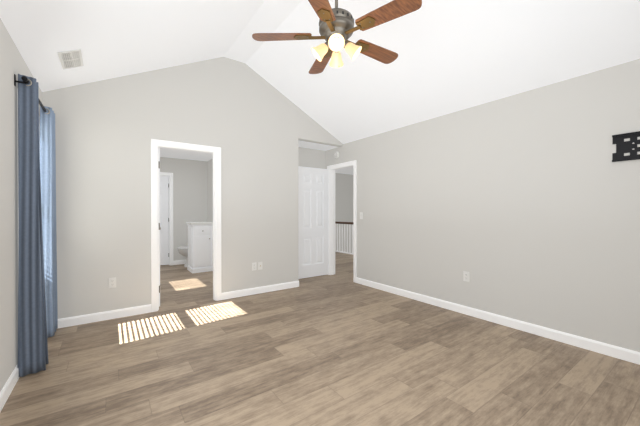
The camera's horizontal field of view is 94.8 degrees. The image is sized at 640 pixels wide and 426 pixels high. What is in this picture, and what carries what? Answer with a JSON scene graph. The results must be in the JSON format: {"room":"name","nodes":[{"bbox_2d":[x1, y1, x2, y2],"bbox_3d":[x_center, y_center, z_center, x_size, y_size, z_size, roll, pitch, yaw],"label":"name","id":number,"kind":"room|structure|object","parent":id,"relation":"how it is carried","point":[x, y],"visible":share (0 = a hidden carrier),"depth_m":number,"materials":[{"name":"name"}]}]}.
{"room":"empty bedroom","nodes":[
{"label":"empty bedroom","id":0,"kind":"room"},
{"bbox_2d":[0,18,41,391],"bbox_3d":[-2.514,-0.042,2.456,0.120,2.500,8.160,0,0,-36],"label":"wall","id":1,"kind":"structure","parent":0,"point":[12,62],"depth_m":2.00,"materials":[{"name":"beige paint"}]},
{"bbox_2d":[0,365,18,411],"bbox_3d":[-1.494,1.167,1.150,0.014,0.095,4.600,0,0,-36],"label":"baseboard","id":2,"kind":"structure","parent":1,"relation":"attached to","point":[11,382],"depth_m":1.95,"materials":[{"name":"white wood"}]},
{"bbox_2d":[17,88,39,250],"bbox_3d":[-2.529,-0.130,2.512,0.111,1.605,0.830,0,0,-36],"label":"bedroom window","id":3,"kind":"structure","parent":1,"relation":"in","point":[39,145],"depth_m":2.20,"materials":[{"name":"white"}]},
{"bbox_2d":[14,74,57,376],"bbox_3d":[-2.441,0.089,2.595,0.158,2.214,1.120,0,0,-36],"label":"curtain","id":4,"kind":"object","parent":1,"relation":"attached to","point":[37,295],"visible":1,"depth_m":2.22,"materials":[{"name":"blue fabric"}]},
{"bbox_2d":[0,0,264,91],"bbox_3d":[-0.798,-1.710,1.634,1.966,1.083,4.840,0,0,-36],"label":"ceiling","id":5,"kind":"structure","parent":0,"point":[110,39],"depth_m":2.64,"materials":[{"name":"white paint"}]},
{"bbox_2d":[57,49,83,69],"bbox_3d":[-2.222,-1.370,2.633,0.170,0.008,0.350,-32,18,-31],"label":"ceiling vent","id":6,"kind":"object","parent":5,"relation":"in","point":[70,59],"visible":1,"depth_m":2.62,"materials":[{"name":"white plastic"}]},
{"bbox_2d":[160,157,206,260],"bbox_3d":[-3.559,-0.033,6.651,3.057,2.440,0.120,0,0,-36],"label":"wall","id":7,"kind":"structure","parent":0,"point":[192,190],"depth_m":6.87,"materials":[{"name":"beige paint"}]},
{"bbox_2d":[160,176,168,264],"bbox_3d":[-3.747,0.166,6.581,0.670,2.020,0.172,0,0,-24],"label":"closet door","id":8,"kind":"structure","parent":7,"relation":"in","point":[164,220],"depth_m":6.66,"materials":[{"name":"white wood"}]},
{"bbox_2d":[160,172,172,264],"bbox_3d":[-3.725,0.138,6.521,0.840,2.100,0.138,0,0,-36],"label":"trim","id":9,"kind":"structure","parent":7,"relation":"attached to","point":[170,175],"depth_m":6.68,"materials":[{"name":"white wood"}]},
{"bbox_2d":[173,260,185,264],"bbox_3d":[-2.873,1.138,7.064,1.173,0.095,0.014,0,0,-36],"label":"baseboard","id":10,"kind":"structure","parent":7,"relation":"attached to","point":[177,262],"depth_m":6.78,"materials":[{"name":"white wood"}]},
{"bbox_2d":[42,57,342,318],"bbox_3d":[-1.244,-0.507,4.222,4.242,3.413,0.120,0,0,-36],"label":"wall","id":11,"kind":"structure","parent":0,"point":[252,123],"depth_m":3.58,"materials":[{"name":"beige paint"}]},
{"bbox_2d":[57,304,150,328],"bbox_3d":[-2.428,1.156,3.301,0.937,0.095,0.014,0,0,-36],"label":"baseboard","id":12,"kind":"structure","parent":11,"relation":"attached to","point":[107,315],"depth_m":3.29,"materials":[{"name":"white wood"}]},
{"bbox_2d":[109,277,115,287],"bbox_3d":[-2.360,0.794,3.350,0.070,0.115,0.008,0,0,-36],"label":"electrical outlet","id":13,"kind":"object","parent":11,"relation":"attached to","point":[112,282],"visible":1,"depth_m":3.35,"materials":[{"name":"white plastic"}]},
{"bbox_2d":[158,148,160,305],"bbox_3d":[-2.241,0.178,4.025,0.172,2.020,0.710,0,0,-34],"label":"door","id":14,"kind":"structure","parent":11,"relation":"in","point":[159,226],"depth_m":3.74,"materials":[{"name":"white wood"}]},
{"bbox_2d":[151,139,220,311],"bbox_3d":[-1.743,0.151,3.868,0.840,2.100,0.156,0,0,-36],"label":"door frame","id":15,"kind":"structure","parent":11,"relation":"attached to","point":[156,144],"depth_m":3.73,"materials":[{"name":"white wood"}]},
{"bbox_2d":[252,262,256,270],"bbox_3d":[-0.969,0.789,4.344,0.070,0.115,0.008,0,0,-36],"label":"electrical outlet","id":16,"kind":"object","parent":11,"relation":"attached to","point":[254,266],"visible":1,"depth_m":4.34,"materials":[{"name":"white plastic"}]},
{"bbox_2d":[258,262,261,269],"bbox_3d":[-0.889,0.788,4.396,0.070,0.115,0.018,0,0,-36],"label":"outlet","id":17,"kind":"object","parent":11,"relation":"attached to","point":[259,265],"visible":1,"depth_m":4.39,"materials":[{"name":"white plastic"}]},
{"bbox_2d":[221,281,298,299],"bbox_3d":[-0.849,1.151,4.430,1.264,0.095,0.014,0,0,-36],"label":"baseboard","id":18,"kind":"structure","parent":11,"relation":"attached to","point":[251,291],"depth_m":4.37,"materials":[{"name":"white wood"}]},
{"bbox_2d":[207,159,212,221],"bbox_3d":[-2.481,-0.034,6.873,0.090,2.440,0.730,0,0,-36],"label":"wall","id":19,"kind":"structure","parent":0,"point":[209,163],"depth_m":6.94,"materials":[{"name":"beige paint"}]},
{"bbox_2d":[224,0,301,62],"bbox_3d":[0.128,-2.204,2.293,0.310,0.100,4.840,0,0,-36],"label":"ceiling","id":20,"kind":"structure","parent":0,"point":[270,16],"depth_m":3.39,"materials":[{"name":"white paint"}]},
{"bbox_2d":[252,0,421,73],"bbox_3d":[0.170,-1.660,2.321,1.222,0.987,1.267,0,0,-36],"label":"fan","id":21,"kind":"object","parent":20,"relation":"hanging from","point":[337,28],"visible":1,"depth_m":2.23,"materials":[{"name":"brown wood"}]},
{"bbox_2d":[298,147,324,168],"bbox_3d":[-0.241,-0.026,5.346,1.065,2.440,0.540,0,0,-36],"label":"wall","id":22,"kind":"structure","parent":0,"point":[311,158],"depth_m":5.58,"materials":[{"name":"beige paint"}]},
{"bbox_2d":[298,166,327,278],"bbox_3d":[-0.148,0.171,5.502,0.710,2.020,0.103,0,0,-36],"label":"entry door","id":23,"kind":"structure","parent":22,"relation":"in","point":[313,217],"depth_m":5.45,"materials":[{"name":"white wood"}]},
{"bbox_2d":[0,252,639,425],"bbox_3d":[-0.319,1.248,4.584,6.517,0.100,9.420,0,0,-36],"label":"floor","id":24,"kind":"structure","parent":0,"point":[339,347],"depth_m":2.27,"materials":[{"name":"brown wood"}]},
{"bbox_2d":[177,246,188,266],"bbox_3d":[-2.826,0.788,6.612,0.695,0.800,0.450,0,0,-36],"label":"toilet","id":25,"kind":"object","parent":24,"relation":"on","point":[183,250],"visible":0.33,"depth_m":6.40,"materials":[{"name":"white ceramic"}]},
{"bbox_2d":[186,222,212,272],"bbox_3d":[-2.222,0.629,6.276,1.069,1.120,0.489,0,0,-36],"label":"bathroom vanity","id":26,"kind":"object","parent":24,"relation":"on","point":[200,246],"visible":0.4,"depth_m":5.92,"materials":[{"name":"white wood"}]},
{"bbox_2d":[335,221,352,254],"bbox_3d":[1.812,0.660,7.134,0.110,1.050,5.096,0,0,-36],"label":"stair railing","id":27,"kind":"object","parent":24,"relation":"on","point":[344,223],"visible":0.1,"depth_m":8.64,"materials":[{"name":"white wood"}]},
{"bbox_2d":[335,173,352,252],"bbox_3d":[2.405,1.364,7.441,1.480,5.240,5.540,0,0,-36],"label":"wall","id":28,"kind":"structure","parent":0,"point":[343,197],"depth_m":8.55,"materials":[{"name":"beige paint"}]},
{"bbox_2d":[160,0,639,174],"bbox_3d":[0.313,-1.726,5.009,7.697,1.083,9.040,0,0,-36],"label":"ceiling","id":29,"kind":"structure","parent":0,"point":[455,55],"depth_m":2.99,"materials":[{"name":"white paint"}]},
{"bbox_2d":[325,59,639,351],"bbox_3d":[0.840,-0.054,4.853,0.120,2.500,7.920,0,0,-36],"label":"wall","id":30,"kind":"structure","parent":0,"point":[524,206],"depth_m":3.03,"materials":[{"name":"beige paint"}]},
{"bbox_2d":[334,151,338,158],"bbox_3d":[0.303,-1.077,5.460,0.040,0.132,0.132,0,0,-36],"label":"smoke detector","id":31,"kind":"object","parent":30,"relation":"attached to","point":[336,155],"visible":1,"depth_m":5.43,"materials":[{"name":"white plastic"}]},
{"bbox_2d":[327,160,356,282],"bbox_3d":[0.439,0.143,5.415,0.156,2.100,0.820,0,0,-36],"label":"door frame","id":32,"kind":"structure","parent":30,"relation":"attached to","point":[331,217],"depth_m":5.66,"materials":[{"name":"white wood"}]},
{"bbox_2d":[463,271,468,281],"bbox_3d":[1.735,0.753,3.493,0.008,0.115,0.070,0,0,-36],"label":"electrical outlet","id":33,"kind":"object","parent":30,"relation":"attached to","point":[465,276],"visible":1,"depth_m":3.50,"materials":[{"name":"white plastic"}]},
{"bbox_2d":[356,277,639,364],"bbox_3d":[1.855,1.156,3.323,0.014,0.095,4.240,0,0,-36],"label":"baseboard","id":34,"kind":"structure","parent":30,"relation":"attached to","point":[628,355],"depth_m":3.00,"materials":[{"name":"white wood"}]},
{"bbox_2d":[612,131,639,161],"bbox_3d":[2.590,-0.538,2.281,0.020,0.222,0.469,0,0,-36],"label":"tv wall mount","id":35,"kind":"object","parent":30,"relation":"attached to","point":[630,147],"visible":0.98,"depth_m":2.41,"materials":[{"name":"black metal"}]}
]}

